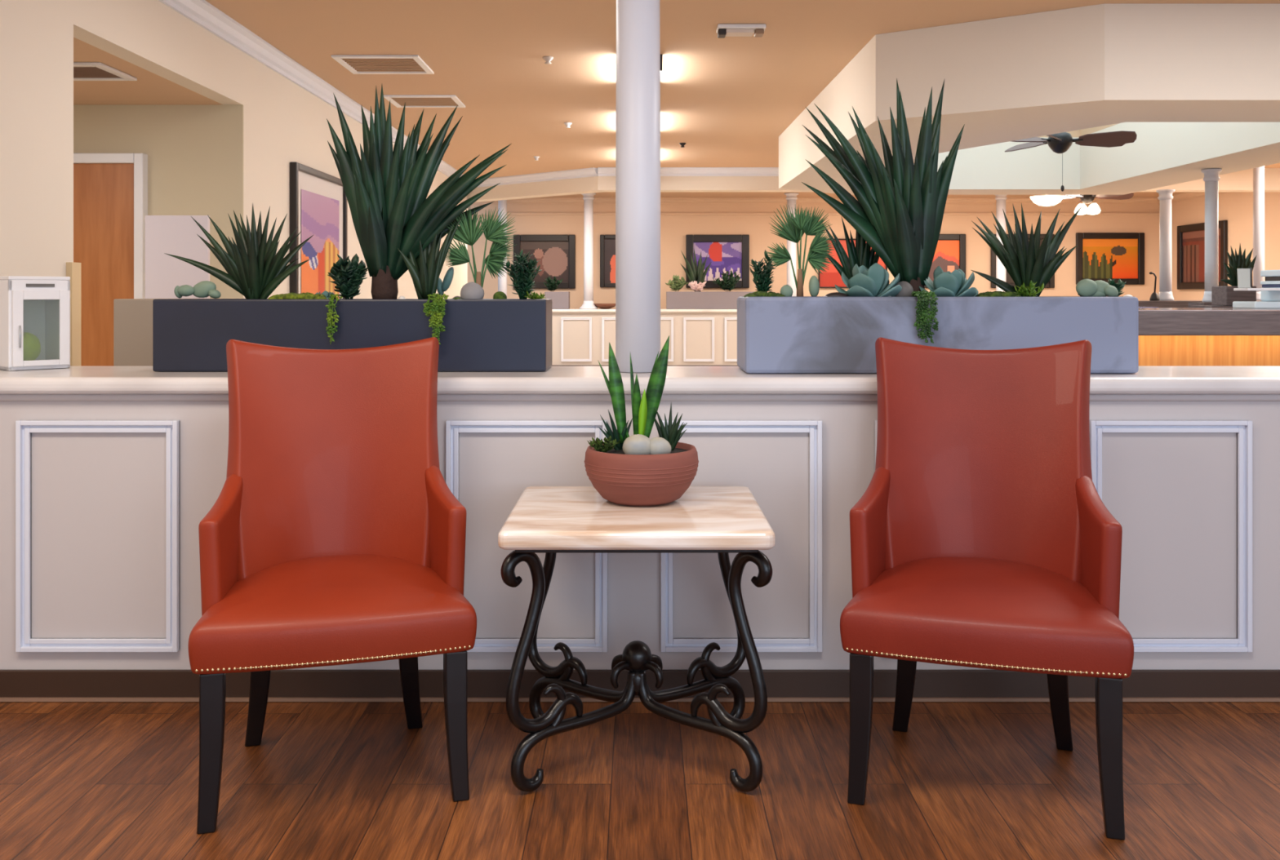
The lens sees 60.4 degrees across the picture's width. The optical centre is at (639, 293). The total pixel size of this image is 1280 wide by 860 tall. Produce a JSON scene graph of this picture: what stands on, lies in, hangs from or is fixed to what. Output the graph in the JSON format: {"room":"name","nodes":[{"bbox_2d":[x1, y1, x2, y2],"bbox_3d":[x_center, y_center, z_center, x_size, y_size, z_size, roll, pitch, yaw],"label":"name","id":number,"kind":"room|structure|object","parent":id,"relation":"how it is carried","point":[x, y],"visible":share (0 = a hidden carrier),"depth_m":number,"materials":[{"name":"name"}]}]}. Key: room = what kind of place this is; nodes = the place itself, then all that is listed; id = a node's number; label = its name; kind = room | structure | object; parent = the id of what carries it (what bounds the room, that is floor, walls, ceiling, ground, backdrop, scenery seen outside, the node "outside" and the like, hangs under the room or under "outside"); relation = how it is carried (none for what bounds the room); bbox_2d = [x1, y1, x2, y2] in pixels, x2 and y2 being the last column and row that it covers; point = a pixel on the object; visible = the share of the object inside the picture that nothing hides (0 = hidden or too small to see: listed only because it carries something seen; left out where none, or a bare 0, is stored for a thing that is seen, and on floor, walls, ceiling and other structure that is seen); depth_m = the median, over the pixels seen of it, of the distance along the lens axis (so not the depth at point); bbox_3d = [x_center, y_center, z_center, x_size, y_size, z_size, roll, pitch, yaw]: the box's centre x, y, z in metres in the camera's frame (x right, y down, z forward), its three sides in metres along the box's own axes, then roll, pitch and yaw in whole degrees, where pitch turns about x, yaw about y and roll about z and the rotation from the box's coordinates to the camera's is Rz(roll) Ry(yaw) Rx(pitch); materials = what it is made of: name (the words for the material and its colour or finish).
{"room":"lobby","nodes":[
{"label":"lobby","id":0,"kind":"room"},
{"bbox_2d":[73,37,222,105],"bbox_3d":[-3.860,-1.180,4.935,2.680,0.080,3.670,0,0,0],"label":"ceiling","id":1,"kind":"structure","parent":0,"point":[149,88],"depth_m":6.17,"materials":[{"name":"beige paint"}]},
{"bbox_2d":[73,62,137,80],"bbox_3d":[-2.955,-1.131,5.620,0.590,0.015,0.400,0,0,0],"label":"ceiling vent","id":2,"kind":"object","parent":1,"relation":"in","point":[82,71],"visible":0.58,"depth_m":5.65,"materials":[{"name":"white metal"}]},
{"bbox_2d":[73,105,243,298],"bbox_3d":[-3.800,0.030,6.710,2.800,2.340,0.121,0,0,0],"label":"wall","id":3,"kind":"structure","parent":0,"point":[194,153],"depth_m":6.65,"materials":[{"name":"beige paint"}]},
{"bbox_2d":[73,164,133,366],"bbox_3d":[-3.480,0.205,6.599,0.900,1.970,0.098,0,0,0],"label":"door","id":4,"kind":"structure","parent":3,"relation":"in","point":[104,193],"depth_m":6.61,"materials":[{"name":"brown wood"}]},
{"bbox_2d":[73,153,147,298],"bbox_3d":[-3.480,0.180,6.617,1.010,2.040,0.074,0,0,0],"label":"trim","id":5,"kind":"structure","parent":3,"relation":"attached to","point":[140,161],"depth_m":6.58,"materials":[{"name":"white wood"}]},
{"bbox_2d":[0,0,467,298],"bbox_3d":[-2.460,-0.180,6.150,0.120,2.760,18.300,0,0,0],"label":"wall","id":6,"kind":"structure","parent":0,"point":[284,123],"depth_m":5.03,"materials":[{"name":"beige paint"}]},
{"bbox_2d":[66,262,80,366],"bbox_3d":[-2.393,0.535,4.638,0.035,1.330,0.075,0,0,0],"label":"trim","id":7,"kind":"structure","parent":6,"relation":"attached to","point":[73,269],"depth_m":4.63,"materials":[{"name":"beige"}]},
{"bbox_2d":[158,0,462,177],"bbox_3d":[-2.357,-1.510,6.100,0.085,0.100,18.200,0,0,0],"label":"trim","id":8,"kind":"structure","parent":6,"relation":"attached to","point":[202,13],"depth_m":6.94,"materials":[{"name":"white"}]},
{"bbox_2d":[289,162,347,298],"bbox_3d":[-2.374,-0.340,8.185,0.049,1.120,1.310,0,0,0],"label":"framed picture","id":9,"kind":"object","parent":6,"relation":"attached to","point":[318,202],"visible":0.8,"depth_m":8.06,"materials":[{"name":"black"}]},
{"bbox_2d":[301,189,338,298],"bbox_3d":[-2.371,-0.340,8.185,0.001,0.780,0.970,0,0,0],"label":"artwork","id":10,"kind":"object","parent":9,"relation":"attached to","point":[319,213],"depth_m":8.12},
{"bbox_2d":[476,167,597,187],"bbox_3d":[-1.479,-1.510,14.457,2.439,0.100,0.085,0,0,40],"label":"trim","id":11,"kind":"structure","parent":6,"relation":"attached to","point":[587,172],"depth_m":14.28,"materials":[{"name":"white"}]},
{"bbox_2d":[467,168,1279,202],"bbox_3d":[2.973,-1.422,13.975,11.017,0.274,1.564,0,0,8],"label":"soffit","id":12,"kind":"structure","parent":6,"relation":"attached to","point":[1242,180],"depth_m":13.70,"materials":[{"name":"beige paint"}]},
{"bbox_2d":[0,702,1279,859],"bbox_3d":[1.350,1.250,0.150,14.700,0.100,6.300,0,0,0],"label":"floor","id":13,"kind":"structure","parent":0,"point":[79,780],"depth_m":2.70,"materials":[{"name":"brown wood"}]},
{"bbox_2d":[187,337,476,834],"bbox_3d":[-0.767,0.662,2.797,0.650,1.077,0.647,0,0,-16],"label":"wingback chair","id":14,"kind":"object","parent":13,"relation":"on","point":[335,532],"visible":1,"depth_m":2.86,"materials":[{"name":"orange leather"}]},
{"bbox_2d":[497,486,775,791],"bbox_3d":[-0.008,0.875,2.846,0.646,0.647,0.616,0,0,0],"label":"side table","id":15,"kind":"object","parent":13,"relation":"on","point":[550,521],"visible":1,"depth_m":2.68,"materials":[{"name":"beige stone"}]},
{"bbox_2d":[584,442,698,506],"bbox_3d":[0.004,0.479,2.925,0.305,0.141,0.305,0,0,0],"label":"clay bowl","id":16,"kind":"object","parent":15,"relation":"on","point":[620,478],"visible":0.94,"depth_m":2.81,"materials":[{"name":"ceramic"}]},
{"bbox_2d":[587,435,620,453],"bbox_3d":[-0.094,0.400,2.900,0.088,0.049,0.074,0,0,0],"label":"sedum","id":17,"kind":"object","parent":16,"relation":"on","point":[600,446],"visible":1,"depth_m":2.89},
{"bbox_2d":[598,410,632,450],"bbox_3d":[-0.066,0.369,2.952,0.093,0.124,0.074,0,0,0],"label":"aloe","id":18,"kind":"object","parent":16,"relation":"on","point":[613,433],"visible":0.77,"depth_m":2.94,"materials":[{"name":"green plant"}]},
{"bbox_2d":[597,335,669,443],"bbox_3d":[-0.016,0.257,2.938,0.180,0.291,0.087,0,0,-13],"label":"snake plant","id":19,"kind":"object","parent":16,"relation":"in","point":[643,411],"visible":0.87,"depth_m":2.94,"materials":[{"name":"green plant"}]},
{"bbox_2d":[622,434,650,454],"bbox_3d":[-0.006,0.402,2.868,0.080,0.070,0.064,0,0,0],"label":"stone","id":20,"kind":"object","parent":16,"relation":"on","point":[637,444],"visible":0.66,"depth_m":2.84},
{"bbox_2d":[649,437,671,454],"bbox_3d":[0.048,0.405,2.873,0.068,0.059,0.056,0,0,0],"label":"stone","id":21,"kind":"object","parent":16,"relation":"on","point":[659,446],"visible":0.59,"depth_m":2.85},
{"bbox_2d":[654,402,687,450],"bbox_3d":[0.079,0.360,2.951,0.098,0.131,0.065,0,0,0],"label":"aloe","id":22,"kind":"object","parent":16,"relation":"on","point":[670,433],"visible":0.86,"depth_m":2.94,"materials":[{"name":"green plant"}]},
{"bbox_2d":[0,366,1279,702],"bbox_3d":[1.101,0.722,3.464,6.998,0.953,0.528,0,0,0],"label":"half wall","id":23,"kind":"structure","parent":13,"relation":"on","point":[109,476],"depth_m":3.25,"materials":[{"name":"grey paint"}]},
{"bbox_2d":[0,275,70,370],"bbox_3d":[-1.988,0.094,3.590,0.231,0.298,0.184,0,0,43],"label":"lantern","id":24,"kind":"object","parent":23,"relation":"on","point":[35,311],"visible":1,"depth_m":3.51,"materials":[{"name":"white wood"}]},
{"bbox_2d":[152,298,551,371],"bbox_3d":[-0.904,0.131,3.542,1.225,0.226,0.245,0,0,0],"label":"planter box","id":25,"kind":"object","parent":23,"relation":"on","point":[189,335],"visible":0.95,"depth_m":3.42,"materials":[{"name":"metal"}]},
{"bbox_2d":[173,280,221,298],"bbox_3d":[-1.410,-0.012,3.506,0.152,0.057,0.045,0,0,0],"label":"succulent","id":26,"kind":"object","parent":25,"relation":"on","point":[204,289],"visible":1,"depth_m":3.50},
{"bbox_2d":[165,203,313,299],"bbox_3d":[-1.280,-0.125,3.544,0.483,0.333,0.199,0,0,0],"label":"agave","id":27,"kind":"object","parent":25,"relation":"on","point":[254,268],"visible":0.97,"depth_m":3.52,"materials":[{"name":"green plant"}]},
{"bbox_2d":[267,292,326,299],"bbox_3d":[-1.085,0.019,3.498,0.209,0.046,0.128,0,0,0],"label":"moss mound","id":28,"kind":"object","parent":25,"relation":"on","point":[291,295],"visible":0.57,"depth_m":3.45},
{"bbox_2d":[324,293,342,344],"bbox_3d":[-0.951,0.080,3.424,0.045,0.156,0.078,0,0,0],"label":"trailing plant","id":29,"kind":"object","parent":25,"relation":"hanging from","point":[330,320],"visible":0.98,"depth_m":3.40,"materials":[{"name":"green plant"}]},
{"bbox_2d":[327,253,368,299],"bbox_3d":[-0.941,-0.048,3.525,0.125,0.158,0.138,0,0,-28],"label":"jade plant","id":30,"kind":"object","parent":25,"relation":"on","point":[348,276],"visible":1,"depth_m":3.50,"materials":[{"name":"green plant"}]},
{"bbox_2d":[326,85,511,299],"bbox_3d":[-0.717,-0.322,3.541,0.599,0.704,0.253,0,0,0],"label":"yucca","id":31,"kind":"object","parent":25,"relation":"on","point":[386,190],"visible":0.98,"depth_m":3.50,"materials":[{"name":"green plant"}]},
{"bbox_2d":[397,215,462,299],"bbox_3d":[-0.681,-0.121,3.502,0.180,0.324,0.149,0,0,38],"label":"yucca","id":32,"kind":"object","parent":25,"relation":"on","point":[424,270],"visible":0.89,"depth_m":3.49,"materials":[{"name":"green plant"}]},
{"bbox_2d":[428,293,445,344],"bbox_3d":[-0.623,0.086,3.410,0.050,0.174,0.080,0,0,0],"label":"trailing plant","id":33,"kind":"object","parent":25,"relation":"hanging from","point":[435,322],"visible":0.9,"depth_m":3.38,"materials":[{"name":"green plant"}]},
{"bbox_2d":[460,282,484,299],"bbox_3d":[-0.529,0.001,3.469,0.076,0.075,0.060,0,0,0],"label":"decorative piece","id":34,"kind":"object","parent":25,"relation":"on","point":[470,291],"visible":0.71,"depth_m":3.45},
{"bbox_2d":[442,206,515,287],"bbox_3d":[-0.520,-0.125,3.555,0.246,0.314,0.108,0,0,-8],"label":"fan palm","id":35,"kind":"object","parent":25,"relation":"in","point":[467,233],"visible":0.97,"depth_m":3.55,"materials":[{"name":"green"}]},
{"bbox_2d":[502,248,542,299],"bbox_3d":[-0.382,-0.056,3.545,0.126,0.174,0.130,0,0,0],"label":"leafy shrub","id":36,"kind":"object","parent":25,"relation":"on","point":[523,279],"visible":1,"depth_m":3.53,"materials":[{"name":"green plant"}]},
{"bbox_2d":[615,0,660,372],"bbox_3d":[-0.006,-0.657,3.450,0.141,1.801,0.141,0,0,0],"label":"round column","id":37,"kind":"structure","parent":23,"relation":"on","point":[637,100],"depth_m":3.39,"materials":[{"name":"white paint"}]},
{"bbox_2d":[0,366,1279,394],"bbox_3d":[1.101,0.270,3.464,6.998,0.050,0.528,0,0,0],"label":"countertop","id":38,"kind":"structure","parent":23,"relation":"on","point":[73,380],"depth_m":3.20,"materials":[{"name":"stone"}]},
{"bbox_2d":[737,296,1138,373],"bbox_3d":[0.916,0.127,3.480,1.195,0.234,0.300,0,0,0],"label":"planter box","id":39,"kind":"object","parent":23,"relation":"on","point":[793,335],"visible":0.89,"depth_m":3.33,"materials":[{"name":"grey concrete"}]},
{"bbox_2d":[749,249,776,293],"bbox_3d":[0.395,-0.059,3.523,0.088,0.163,0.120,0,0,12],"label":"leafy shrub","id":40,"kind":"object","parent":39,"relation":"on","point":[763,279],"visible":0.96,"depth_m":3.51,"materials":[{"name":"green plant"}]},
{"bbox_2d":[764,204,835,297],"bbox_3d":[0.511,-0.134,3.535,0.233,0.316,0.119,0,0,0],"label":"fan palm","id":41,"kind":"object","parent":39,"relation":"in","point":[794,228],"visible":0.98,"depth_m":3.52,"materials":[{"name":"green"}]},
{"bbox_2d":[780,275,819,297],"bbox_3d":[0.498,-0.018,3.426,0.126,0.075,0.032,0,0,-8],"label":"succulent","id":42,"kind":"object","parent":39,"relation":"on","point":[814,285],"visible":0.81,"depth_m":3.42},
{"bbox_2d":[823,217,879,279],"bbox_3d":[0.700,-0.132,3.549,0.241,0.327,0.099,0,0,-22],"label":"yucca","id":43,"kind":"object","parent":39,"relation":"on","point":[860,255],"visible":0.41,"depth_m":3.55,"materials":[{"name":"green plant"}]},
{"bbox_2d":[835,262,902,297],"bbox_3d":[0.719,-0.034,3.428,0.218,0.121,0.174,0,0,0],"label":"echeveria","id":44,"kind":"object","parent":39,"relation":"on","point":[873,282],"visible":0.81,"depth_m":3.39,"materials":[{"name":"plant"}]},
{"bbox_2d":[801,78,964,291],"bbox_3d":[0.749,-0.333,3.480,0.498,0.710,0.260,0,0,0],"label":"yucca","id":45,"kind":"object","parent":39,"relation":"on","point":[899,210],"visible":0.98,"depth_m":3.42,"materials":[{"name":"green plant"}]},
{"bbox_2d":[911,290,938,343],"bbox_3d":[0.858,0.070,3.325,0.075,0.160,0.080,0,0,0],"label":"trailing plant","id":46,"kind":"object","parent":39,"relation":"hanging from","point":[922,312],"visible":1,"depth_m":3.29,"materials":[{"name":"green plant"}]},
{"bbox_2d":[919,266,978,297],"bbox_3d":[0.966,-0.030,3.438,0.190,0.111,0.155,0,0,0],"label":"echeveria","id":47,"kind":"object","parent":39,"relation":"on","point":[953,284],"visible":0.73,"depth_m":3.40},
{"bbox_2d":[971,203,1082,297],"bbox_3d":[1.227,-0.126,3.475,0.394,0.320,0.191,0,0,0],"label":"agave","id":48,"kind":"object","parent":39,"relation":"on","point":[1024,262],"visible":0.77,"depth_m":3.45,"materials":[{"name":"green plant"}]},
{"bbox_2d":[1075,279,1118,297],"bbox_3d":[1.421,-0.014,3.426,0.131,0.061,0.044,0,0,0],"label":"succulent","id":49,"kind":"object","parent":39,"relation":"on","point":[1086,287],"visible":0.9,"depth_m":3.41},
{"bbox_2d":[840,337,1133,839],"bbox_3d":[0.855,0.662,2.774,0.650,1.077,0.647,0,0,17],"label":"wingback chair","id":50,"kind":"object","parent":13,"relation":"on","point":[982,534],"visible":1,"depth_m":2.83,"materials":[{"name":"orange leather"}]},
{"bbox_2d":[204,0,1279,197],"bbox_3d":[3.050,-1.610,7.500,10.900,0.100,21.000,0,0,0],"label":"ceiling","id":51,"kind":"structure","parent":0,"point":[731,100],"depth_m":7.32,"materials":[{"name":"beige paint"}]},
{"bbox_2d":[331,55,434,74],"bbox_3d":[-1.735,-1.552,7.470,0.570,0.015,0.560,0,0,0],"label":"ceiling vent","id":52,"kind":"object","parent":51,"relation":"in","point":[356,64],"visible":1,"depth_m":7.46,"materials":[{"name":"white metal"}]},
{"bbox_2d":[383,95,465,107],"bbox_3d":[-1.735,-1.552,8.895,0.570,0.015,0.510,0,0,0],"label":"ceiling vent","id":53,"kind":"object","parent":51,"relation":"in","point":[411,101],"visible":0.96,"depth_m":8.88,"materials":[{"name":"white metal"}]},
{"bbox_2d":[597,167,778,176],"bbox_3d":[1.488,-1.510,13.656,4.023,0.100,0.085,0,0,0],"label":"trim","id":54,"kind":"structure","parent":51,"relation":"attached to","point":[602,171],"depth_m":13.65,"materials":[{"name":"white"}]},
{"bbox_2d":[715,24,766,38],"bbox_3d":[0.590,-1.530,6.430,0.280,0.059,0.140,0,0,0],"label":"emergency light","id":55,"kind":"object","parent":51,"relation":"attached to","point":[722,31],"visible":1,"depth_m":6.38,"materials":[{"name":"white plastic"}]},
{"bbox_2d":[778,4,1279,195],"bbox_3d":[3.240,-1.300,8.760,3.720,0.519,5.680,0,0,0],"label":"soffit","id":56,"kind":"object","parent":51,"relation":"attached to","point":[1197,86],"depth_m":6.39,"materials":[{"name":"beige paint"}]},
{"bbox_2d":[1030,195,1064,206],"bbox_3d":[5.550,-1.371,15.000,0.440,0.373,0.440,0,0,0],"label":"bowl light","id":57,"kind":"object","parent":51,"relation":"attached to","point":[1046,200],"visible":0.91,"depth_m":14.86,"materials":[{"name":"beige"}]},
{"bbox_2d":[1062,193,1133,215],"bbox_3d":[6.148,-1.317,14.997,1.144,0.483,1.197,0,0,0],"label":"ceiling fan","id":58,"kind":"object","parent":51,"relation":"hanging from","point":[1093,209],"visible":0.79,"depth_m":14.91,"materials":[{"name":"glass"}]},
{"bbox_2d":[467,204,1159,308],"bbox_3d":[1.350,-0.230,18.060,14.700,2.860,0.120,0,0,0],"label":"wall","id":59,"kind":"structure","parent":0,"point":[674,229],"depth_m":18.00,"materials":[{"name":"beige paint"}]},
{"bbox_2d":[513,235,575,288],"bbox_3d":[-1.561,-0.517,17.969,1.012,0.881,0.058,0,0,0],"label":"framed picture","id":60,"kind":"object","parent":59,"relation":"attached to","point":[556,254],"visible":0.73,"depth_m":17.98,"materials":[{"name":"black"}]},
{"bbox_2d":[520,241,568,282],"bbox_3d":[-1.561,-0.517,17.980,0.792,0.661,0.001,0,0,0],"label":"artwork","id":61,"kind":"object","parent":60,"relation":"attached to","point":[553,256],"depth_m":17.98},
{"bbox_2d":[600,235,615,287],"bbox_3d":[-0.326,-0.528,17.969,0.653,0.859,0.058,0,0,0],"label":"framed picture","id":62,"kind":"object","parent":59,"relation":"attached to","point":[607,242],"visible":0.41,"depth_m":17.98,"materials":[{"name":"black"}]},
{"bbox_2d":[604,239,615,283],"bbox_3d":[-0.326,-0.528,17.980,0.513,0.719,0.001,0,0,0],"label":"artwork","id":63,"kind":"object","parent":62,"relation":"attached to","point":[609,244],"depth_m":17.98},
{"bbox_2d":[685,235,749,288],"bbox_3d":[1.267,-0.522,17.969,1.034,0.870,0.058,0,0,0],"label":"framed picture","id":64,"kind":"object","parent":59,"relation":"attached to","point":[726,253],"visible":0.73,"depth_m":17.98,"materials":[{"name":"black"}]},
{"bbox_2d":[693,242,742,280],"bbox_3d":[1.267,-0.522,17.980,0.793,0.630,0.001,0,0,0],"label":"artwork","id":65,"kind":"object","parent":64,"relation":"attached to","point":[723,256],"depth_m":17.98},
{"bbox_2d":[472,213,1159,215],"bbox_3d":[1.250,-1.295,17.980,14.500,0.030,0.039,0,0,0],"label":"trim","id":66,"kind":"structure","parent":59,"relation":"attached to","point":[478,214],"depth_m":17.96,"materials":[{"name":"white paint"}]},
{"bbox_2d":[473,197,1159,204],"bbox_3d":[1.250,-1.510,17.956,14.500,0.100,0.085,0,0,0],"label":"trim","id":67,"kind":"structure","parent":59,"relation":"attached to","point":[534,200],"depth_m":17.95,"materials":[{"name":"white paint"}]},
{"bbox_2d":[817,239,887,288],"bbox_3d":[3.476,-0.489,17.969,1.120,0.805,0.058,0,0,0],"label":"framed picture","id":68,"kind":"object","parent":59,"relation":"attached to","point":[832,277],"visible":0.23,"depth_m":17.98,"materials":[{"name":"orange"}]},
{"bbox_2d":[924,234,965,288],"bbox_3d":[4.792,-0.528,17.969,1.055,0.881,0.058,0,0,0],"label":"framed picture","id":69,"kind":"object","parent":59,"relation":"attached to","point":[949,255],"visible":0.41,"depth_m":17.98,"materials":[{"name":"black"}]},
{"bbox_2d":[928,240,959,282],"bbox_3d":[4.792,-0.528,17.980,0.855,0.681,0.001,0,0,0],"label":"artwork","id":70,"kind":"object","parent":69,"relation":"attached to","point":[946,256],"depth_m":17.98},
{"bbox_2d":[991,234,1054,288],"bbox_3d":[6.250,-0.528,17.969,1.034,0.881,0.058,0,0,0],"label":"framed picture","id":71,"kind":"object","parent":59,"relation":"attached to","point":[1051,284],"visible":0.09,"depth_m":17.94,"materials":[{"name":"black"}]},
{"bbox_2d":[1006,239,1048,283],"bbox_3d":[6.250,-0.528,17.980,0.874,0.721,0.001,0,0,0],"label":"artwork","id":72,"kind":"object","parent":71,"relation":"attached to","point":[1009,280],"depth_m":17.98},
{"bbox_2d":[1075,232,1144,284],"bbox_3d":[7.680,-0.566,17.969,1.110,0.849,0.058,0,0,0],"label":"framed picture","id":73,"kind":"object","parent":59,"relation":"attached to","point":[1104,256],"visible":0.99,"depth_m":17.98,"materials":[{"name":"black"}]},
{"bbox_2d":[1082,239,1137,278],"bbox_3d":[7.680,-0.566,17.980,0.910,0.649,0.001,0,0,0],"label":"artwork","id":74,"kind":"object","parent":73,"relation":"attached to","point":[1101,258],"depth_m":17.98},
{"bbox_2d":[1159,191,1279,301],"bbox_3d":[8.560,-0.230,7.500,0.120,2.860,21.000,0,0,0],"label":"wall","id":75,"kind":"structure","parent":0,"point":[1235,207],"depth_m":15.68,"materials":[{"name":"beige paint"}]},
{"bbox_2d":[1177,220,1227,289],"bbox_3d":[8.469,-0.560,16.600,0.058,1.000,1.400,0,0,0],"label":"framed picture","id":76,"kind":"object","parent":75,"relation":"attached to","point":[1190,237],"visible":0.7,"depth_m":16.77,"materials":[{"name":"black"}]},
{"bbox_2d":[1182,228,1220,282],"bbox_3d":[8.480,-0.560,16.600,0.001,0.780,1.180,0,0,0],"label":"artwork","id":77,"kind":"object","parent":76,"relation":"attached to","point":[1193,242],"depth_m":16.82},
{"bbox_3d":[3.300,-3.200,8.800,2.800,0.100,5.000,0,0,0],"label":"ceiling","id":78,"kind":"structure","parent":0,"visible":0},
{"bbox_2d":[1004,131,1137,191],"bbox_3d":[3.338,-1.981,8.699,1.041,2.334,0.924,0,0,31],"label":"ceiling fan","id":79,"kind":"object","parent":78,"relation":"hanging from","point":[1060,143],"visible":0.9,"depth_m":8.72,"materials":[{"name":"wood"}]},
{"bbox_3d":[1.350,1.250,10.750,14.700,0.100,14.900,0,0,0],"label":"floor","id":80,"kind":"structure","parent":0,"visible":0},
{"bbox_2d":[113,298,165,366],"bbox_3d":[-1.755,0.611,4.500,0.610,1.178,0.400,0,0,0],"label":"base cabinet","id":81,"kind":"object","parent":80,"relation":"on","point":[132,317],"visible":0.16,"depth_m":4.30,"materials":[{"name":"beige laminate"}]},
{"bbox_2d":[145,215,209,298],"bbox_3d":[-2.487,0.391,5.931,0.340,1.618,0.061,0,0,0],"label":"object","id":82,"kind":"object","parent":80,"relation":"on","point":[174,235],"visible":0.41,"depth_m":5.90,"materials":[{"name":"grey"}]},
{"bbox_2d":[551,308,737,366],"bbox_3d":[2.500,0.722,17.236,9.400,0.953,0.568,0,0,0],"label":"counter","id":83,"kind":"object","parent":80,"relation":"on","point":[580,337],"depth_m":17.00,"materials":[{"name":"grey paint"}]},
{"bbox_2d":[497,200,506,296],"bbox_3d":[-2.140,-0.656,17.120,0.266,1.801,0.266,0,0,0],"label":"round column","id":84,"kind":"structure","parent":83,"relation":"on","point":[502,282],"depth_m":17.06,"materials":[{"name":"white paint"}]},
{"bbox_2d":[544,292,569,309],"bbox_3d":[-1.292,0.108,17.200,0.372,0.269,0.300,0,0,0],"label":"planter box","id":85,"kind":"object","parent":83,"relation":"on","point":[560,300],"visible":0.74,"depth_m":17.05,"materials":[{"name":"grey"}]},
{"bbox_2d":[579,193,597,309],"bbox_3d":[-0.800,-0.656,17.120,0.285,1.801,0.285,0,0,0],"label":"round column","id":86,"kind":"structure","parent":83,"relation":"on","point":[588,198],"depth_m":17.05,"materials":[{"name":"white paint"}]},
{"bbox_2d":[551,308,737,312],"bbox_3d":[2.500,0.270,17.236,9.400,0.050,0.568,0,0,0],"label":"countertop","id":87,"kind":"structure","parent":83,"relation":"on","point":[571,310],"depth_m":16.96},
{"bbox_2d":[666,292,753,309],"bbox_3d":[1.111,0.108,17.200,1.395,0.269,0.300,0,0,0],"label":"planter box","id":88,"kind":"object","parent":83,"relation":"on","point":[674,300],"visible":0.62,"depth_m":17.05,"materials":[{"name":"beige"}]},
{"bbox_2d":[680,249,711,292],"bbox_3d":[0.875,-0.362,17.200,0.501,0.700,0.231,0,0,0],"label":"agave","id":89,"kind":"object","parent":88,"relation":"on","point":[696,273],"visible":0.94,"depth_m":17.18,"materials":[{"name":"green plant"}]},
{"bbox_2d":[711,270,740,292],"bbox_3d":[1.335,-0.191,17.192,0.444,0.353,0.292,0,0,14],"label":"leafy shrub","id":90,"kind":"object","parent":88,"relation":"on","point":[727,284],"visible":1,"depth_m":17.17,"materials":[{"name":"green plant"}]},
{"bbox_2d":[784,192,799,296],"bbox_3d":[2.360,-0.656,17.120,0.285,1.801,0.285,0,0,0],"label":"round column","id":91,"kind":"structure","parent":83,"relation":"on","point":[791,198],"depth_m":17.05,"materials":[{"name":"white paint"}]},
{"bbox_2d":[995,195,1007,292],"bbox_3d":[5.620,-0.656,17.120,0.285,1.801,0.285,0,0,0],"label":"round column","id":92,"kind":"structure","parent":83,"relation":"on","point":[1001,272],"depth_m":17.06,"materials":[{"name":"white paint"}]},
{"bbox_2d":[1188,302,1214,307],"bbox_3d":[4.890,0.638,9.200,0.480,1.124,0.260,0,0,0],"label":"pier","id":93,"kind":"object","parent":80,"relation":"on","point":[1189,304],"visible":0.14,"depth_m":9.13,"materials":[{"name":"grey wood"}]},
{"bbox_2d":[1200,168,1222,302],"bbox_3d":[4.780,-0.481,9.200,0.156,1.109,0.156,0,0,0],"label":"round column","id":94,"kind":"structure","parent":93,"relation":"on","point":[1211,178],"depth_m":9.16,"materials":[{"name":"white paint"}]},
{"bbox_2d":[1138,300,1279,366],"bbox_3d":[4.325,0.637,8.850,3.750,1.125,5.500,0,0,0],"label":"reception counter","id":95,"kind":"object","parent":80,"relation":"on","point":[1171,333],"visible":0.03,"depth_m":6.34,"materials":[{"name":"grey wood"}]},
{"bbox_2d":[1155,189,1174,301],"bbox_3d":[5.280,-0.482,11.050,0.171,1.111,0.171,0,0,0],"label":"round column","id":96,"kind":"structure","parent":95,"relation":"on","point":[1166,197],"depth_m":11.00,"materials":[{"name":"white paint"}]},
{"bbox_2d":[1138,300,1264,307],"bbox_3d":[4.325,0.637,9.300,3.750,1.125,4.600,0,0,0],"label":"countertop","id":97,"kind":"structure","parent":95,"relation":"on","point":[1175,304],"depth_m":10.60,"materials":[{"name":"grey stone"}]},
{"bbox_2d":[1232,270,1279,308],"bbox_3d":[4.104,-0.025,6.675,0.958,0.234,0.250,0,0,0],"label":"printer","id":98,"kind":"object","parent":95,"relation":"on","point":[1270,290],"visible":1,"depth_m":6.65,"materials":[{"name":"white plastic"}]},
{"bbox_2d":[1237,267,1252,288],"bbox_3d":[3.638,-0.094,6.611,0.114,0.124,0.073,0,0,0],"label":"sign holder","id":99,"kind":"object","parent":98,"relation":"on","point":[1244,275],"visible":1,"depth_m":6.61,"materials":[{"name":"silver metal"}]},
{"bbox_2d":[1190,306,1232,307],"bbox_3d":[4.081,0.644,7.700,0.313,1.112,0.300,0,0,0],"label":"pier","id":100,"kind":"object","parent":80,"relation":"on","point":[1190,306],"visible":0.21,"depth_m":7.55,"materials":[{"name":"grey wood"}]},
{"bbox_2d":[1211,286,1256,306],"bbox_3d":[4.156,0.018,7.700,0.209,0.136,0.200,0,0,0],"label":"planter box","id":101,"kind":"object","parent":100,"relation":"on","point":[1220,295],"visible":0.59,"depth_m":7.60,"materials":[{"name":"grey wood"}]},
{"bbox_2d":[1220,244,1256,286],"bbox_3d":[4.192,-0.188,7.710,0.225,0.328,0.240,0,0,28],"label":"agave","id":102,"kind":"object","parent":101,"relation":"on","point":[1237,261],"visible":0.67,"depth_m":7.69,"materials":[{"name":"green plant"}]},
{"bbox_3d":[6.355,0.638,11.225,0.290,1.124,0.350,0,0,0],"label":"pier","id":103,"kind":"object","parent":80,"relation":"on","visible":0},
{"bbox_2d":[1253,166,1264,300],"bbox_3d":[6.300,-0.742,11.200,0.156,1.630,0.156,0,0,0],"label":"round column","id":104,"kind":"structure","parent":103,"relation":"on","point":[1259,172],"depth_m":11.16,"materials":[{"name":"white paint"}]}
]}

